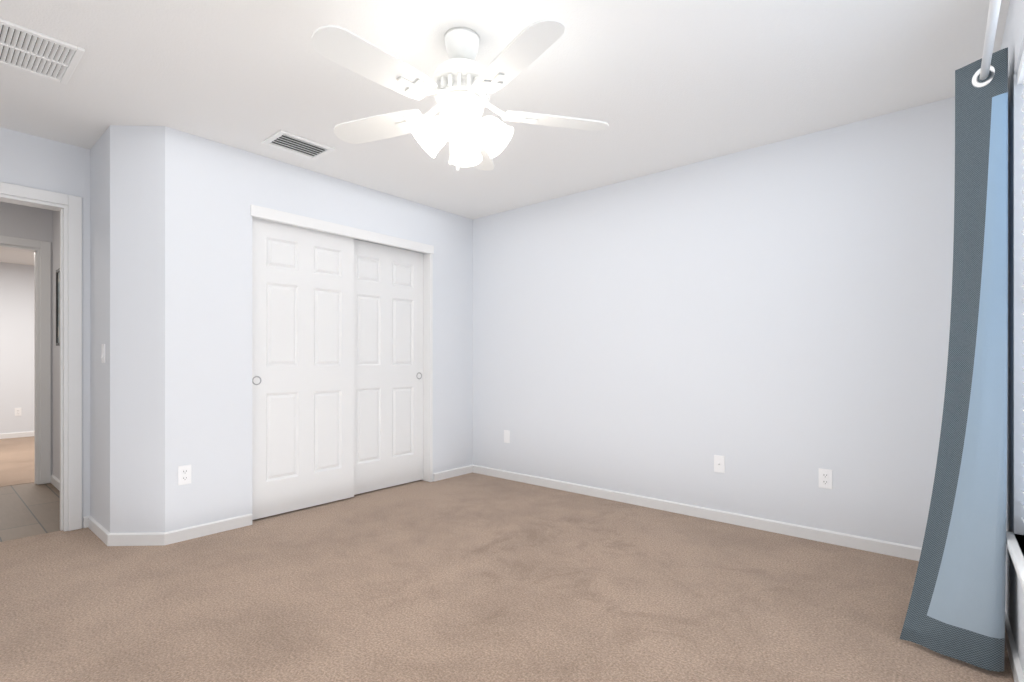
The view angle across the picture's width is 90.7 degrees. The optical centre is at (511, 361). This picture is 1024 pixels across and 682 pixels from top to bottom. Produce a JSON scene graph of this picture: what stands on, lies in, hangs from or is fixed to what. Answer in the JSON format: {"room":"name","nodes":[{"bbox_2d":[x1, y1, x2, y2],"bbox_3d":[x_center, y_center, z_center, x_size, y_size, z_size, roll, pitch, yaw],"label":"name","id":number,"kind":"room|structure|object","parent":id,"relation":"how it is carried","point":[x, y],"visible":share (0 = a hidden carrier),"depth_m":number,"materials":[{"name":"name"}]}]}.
{"room":"empty bedroom","nodes":[
{"label":"empty bedroom","id":0,"kind":"room"},
{"bbox_2d":[0,436,33,486],"bbox_3d":[-5.896,1.118,5.525,3.900,0.100,4.800,0,0,40],"label":"floor","id":1,"kind":"structure","parent":0,"point":[16,461],"depth_m":5.40,"materials":[{"name":"beige carpet"}]},
{"bbox_2d":[0,262,33,433],"bbox_3d":[-7.338,-0.152,6.747,0.120,2.440,4.800,0,0,40],"label":"wall","id":2,"kind":"structure","parent":0,"point":[16,335],"depth_m":7.10,"materials":[{"name":"white paint"}]},
{"bbox_2d":[0,431,33,438],"bbox_3d":[-7.287,1.032,6.704,0.013,0.072,4.800,0,0,40],"label":"baseboard","id":3,"kind":"structure","parent":2,"relation":"attached to","point":[16,435],"depth_m":7.09,"materials":[{"name":"white wood"}]},
{"bbox_2d":[15,408,21,415],"bbox_3d":[-6.946,0.708,7.110,0.008,0.114,0.070,0,0,40],"label":"electrical outlet","id":4,"kind":"object","parent":2,"relation":"attached to","point":[18,411],"visible":1,"depth_m":7.11,"materials":[{"name":"white plastic"}]},
{"bbox_2d":[0,201,51,474],"bbox_3d":[-5.001,-0.152,3.441,0.120,2.440,2.780,0,0,40],"label":"wall","id":5,"kind":"structure","parent":0,"point":[25,222],"depth_m":4.35,"materials":[{"name":"white paint"}]},
{"bbox_2d":[0,235,50,484],"bbox_3d":[-4.412,0.009,4.135,0.152,2.118,0.936,0,0,40],"label":"door frame","id":6,"kind":"structure","parent":5,"relation":"attached to","point":[41,250],"depth_m":4.41,"materials":[{"name":"white wood"}]},
{"bbox_2d":[0,482,60,541],"bbox_3d":[-4.306,1.119,2.931,1.880,0.098,2.900,0,0,40],"label":"floor","id":7,"kind":"structure","parent":0,"point":[29,509],"depth_m":3.63,"materials":[{"name":"beige tile"}]},
{"bbox_2d":[52,210,59,479],"bbox_3d":[-3.430,-0.152,4.010,1.780,2.440,0.120,0,0,40],"label":"wall","id":8,"kind":"structure","parent":0,"point":[55,360],"depth_m":4.37,"materials":[{"name":"white paint"}]},
{"bbox_2d":[51,474,59,490],"bbox_3d":[-3.454,1.032,3.943,1.590,0.072,0.013,0,0,40],"label":"baseboard","id":9,"kind":"structure","parent":8,"relation":"attached to","point":[55,481],"depth_m":4.29,"materials":[{"name":"white wood"}]},
{"bbox_2d":[56,268,59,345],"bbox_3d":[-3.652,-0.447,4.104,0.420,0.630,0.020,0,0,40],"label":"picture frame","id":10,"kind":"object","parent":8,"relation":"attached to","point":[57,307],"visible":0.31,"depth_m":4.21,"materials":[{"name":"grey"}]},
{"bbox_2d":[90,126,109,531],"bbox_3d":[-2.480,-0.152,3.198,0.720,2.440,0.210,0,0,40],"label":"wall","id":11,"kind":"structure","parent":0,"point":[100,151],"depth_m":3.09,"materials":[{"name":"white paint"}]},
{"bbox_2d":[101,344,104,362],"bbox_3d":[-2.453,-0.047,3.029,0.070,0.114,0.012,0,0,40],"label":"light switch","id":12,"kind":"object","parent":11,"relation":"attached to","point":[103,353],"visible":1,"depth_m":3.02,"materials":[{"name":"white plastic"}]},
{"bbox_2d":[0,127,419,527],"bbox_3d":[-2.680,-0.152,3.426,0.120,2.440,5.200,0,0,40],"label":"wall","id":13,"kind":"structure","parent":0,"point":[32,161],"depth_m":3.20,"materials":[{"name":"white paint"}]},
{"bbox_2d":[0,182,81,530],"bbox_3d":[-3.107,0.009,2.923,0.152,2.118,0.936,0,0,40],"label":"door frame","id":14,"kind":"structure","parent":13,"relation":"attached to","point":[71,366],"depth_m":3.19,"materials":[{"name":"white wood"}]},
{"bbox_2d":[110,125,472,532],"bbox_3d":[-1.327,-0.152,3.885,0.150,2.440,2.750,0,0,40],"label":"wall","id":15,"kind":"structure","parent":0,"point":[170,287],"depth_m":3.10,"materials":[{"name":"white paint"}]},
{"bbox_2d":[83,513,251,545],"bbox_3d":[-2.227,1.032,3.278,0.763,0.072,0.730,0,0,40],"label":"baseboard","id":16,"kind":"structure","parent":15,"relation":"attached to","point":[100,531],"depth_m":3.01,"materials":[{"name":"white wood"}]},
{"bbox_2d":[178,465,190,484],"bbox_3d":[-1.956,0.678,3.022,0.008,0.114,0.070,0,0,40],"label":"electrical outlet","id":17,"kind":"object","parent":15,"relation":"attached to","point":[184,474],"visible":1,"depth_m":3.02,"materials":[{"name":"white plastic"}]},
{"bbox_2d":[252,217,353,519],"bbox_3d":[-1.498,0.044,3.662,0.038,2.023,0.783,0,0,40],"label":"closet door","id":18,"kind":"structure","parent":15,"relation":"in","point":[302,368],"depth_m":3.62,"materials":[{"name":"white wood"}]},
{"bbox_2d":[250,204,433,481],"bbox_3d":[-1.254,0.019,3.948,0.140,2.097,1.564,0,0,40],"label":"trim","id":19,"kind":"structure","parent":15,"relation":"attached to","point":[268,214],"depth_m":4.47,"materials":[{"name":"white wood"}]},
{"bbox_2d":[354,239,422,494],"bbox_3d":[-1.062,0.044,4.246,0.038,2.023,0.782,0,0,40],"label":"closet door","id":20,"kind":"structure","parent":15,"relation":"in","point":[388,366],"depth_m":4.24,"materials":[{"name":"white wood"}]},
{"bbox_2d":[433,465,472,480],"bbox_3d":[-0.549,1.032,4.677,0.013,0.072,0.455,0,0,40],"label":"baseboard","id":21,"kind":"structure","parent":15,"relation":"attached to","point":[459,471],"depth_m":4.67,"materials":[{"name":"white wood"}]},
{"bbox_2d":[0,0,1009,265],"bbox_3d":[-3.182,-1.432,3.747,10.340,0.120,5.600,0,0,40],"label":"ceiling","id":22,"kind":"structure","parent":0,"point":[662,84],"depth_m":2.44,"materials":[{"name":"white paint"}]},
{"bbox_2d":[0,18,84,84],"bbox_3d":[-2.240,-1.366,2.109,0.415,0.012,0.640,0,0,40],"label":"ceiling vent","id":23,"kind":"object","parent":22,"relation":"in","point":[22,48],"visible":1,"depth_m":2.24,"materials":[{"name":"white metal"}]},
{"bbox_2d":[262,130,334,159],"bbox_3d":[-1.351,-1.366,3.206,0.263,0.015,0.353,0,0,40],"label":"ceiling vent","id":24,"kind":"object","parent":22,"relation":"in","point":[283,140],"visible":0.94,"depth_m":3.19,"materials":[{"name":"white metal"}]},
{"bbox_2d":[311,19,608,171],"bbox_3d":[-0.249,-1.079,2.103,1.272,0.586,1.216,0,0,40],"label":"fan","id":25,"kind":"object","parent":22,"relation":"hanging from","point":[463,84],"visible":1,"depth_m":2.06,"materials":[{"name":"white plastic"}]},
{"bbox_2d":[0,472,1013,681],"bbox_3d":[-0.887,1.118,1.985,4.560,0.100,5.320,0,0,40],"label":"floor","id":26,"kind":"structure","parent":0,"point":[472,577],"depth_m":2.26,"materials":[{"name":"beige carpet"}]},
{"bbox_2d":[473,97,954,547],"bbox_3d":[0.753,-0.152,4.003,4.670,2.440,0.120,0,0,40],"label":"wall","id":27,"kind":"structure","parent":0,"point":[770,322],"depth_m":3.28,"materials":[{"name":"white paint"}]},
{"bbox_2d":[504,430,509,442],"bbox_3d":[-0.047,0.683,4.599,0.070,0.114,0.006,0,0,40],"label":"electrical outlet","id":28,"kind":"object","parent":27,"relation":"attached to","point":[506,436],"visible":1,"depth_m":4.60,"materials":[{"name":"white plastic"}]},
{"bbox_2d":[473,465,921,560],"bbox_3d":[0.999,1.032,3.706,3.630,0.072,0.013,0,0,40],"label":"baseboard","id":29,"kind":"structure","parent":27,"relation":"attached to","point":[863,543],"depth_m":3.34,"materials":[{"name":"white wood"}]},
{"bbox_2d":[714,455,724,472],"bbox_3d":[1.385,0.686,3.381,0.070,0.114,0.012,0,0,40],"label":"electrical outlet","id":30,"kind":"object","parent":27,"relation":"attached to","point":[719,463],"visible":1,"depth_m":3.38,"materials":[{"name":"white plastic"}]},
{"bbox_2d":[819,468,831,488],"bbox_3d":[1.852,0.693,2.988,0.070,0.114,0.008,0,0,40],"label":"electrical outlet","id":31,"kind":"object","parent":27,"relation":"attached to","point":[825,478],"visible":1,"depth_m":2.98,"materials":[{"name":"white plastic"}]},
{"bbox_2d":[1000,0,1023,675],"bbox_3d":[0.767,-0.152,0.503,0.120,2.440,5.200,0,0,40],"label":"wall","id":32,"kind":"structure","parent":0,"point":[1013,38],"depth_m":1.81,"materials":[{"name":"white paint"}]},
{"bbox_2d":[900,0,1009,671],"bbox_3d":[1.037,-0.037,1.160,0.319,2.170,2.610,0,0,40],"label":"curtain","id":33,"kind":"object","parent":32,"relation":"attached to","point":[956,608],"visible":1,"depth_m":1.84,"materials":[{"name":"fabric"}]},
{"bbox_2d":[1005,607,1023,681],"bbox_3d":[0.755,1.032,0.592,0.013,0.072,5.080,0,0,40],"label":"baseboard","id":34,"kind":"structure","parent":32,"relation":"attached to","point":[1014,660],"depth_m":1.75,"materials":[{"name":"white wood"}]},
{"bbox_2d":[1006,531,1023,591],"bbox_3d":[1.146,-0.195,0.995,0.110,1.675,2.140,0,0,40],"label":"window sill","id":35,"kind":"structure","parent":32,"relation":"in","point":[1016,554],"depth_m":1.63,"materials":[{"name":"white"}]},
{"bbox_2d":[1017,49,1023,521],"bbox_3d":[1.145,-0.217,0.996,0.042,1.625,2.080,0,0,40],"label":"window blind","id":36,"kind":"object","parent":32,"relation":"attached to","point":[1020,76],"visible":1,"depth_m":1.77,"materials":[{"name":"white"}]}
]}

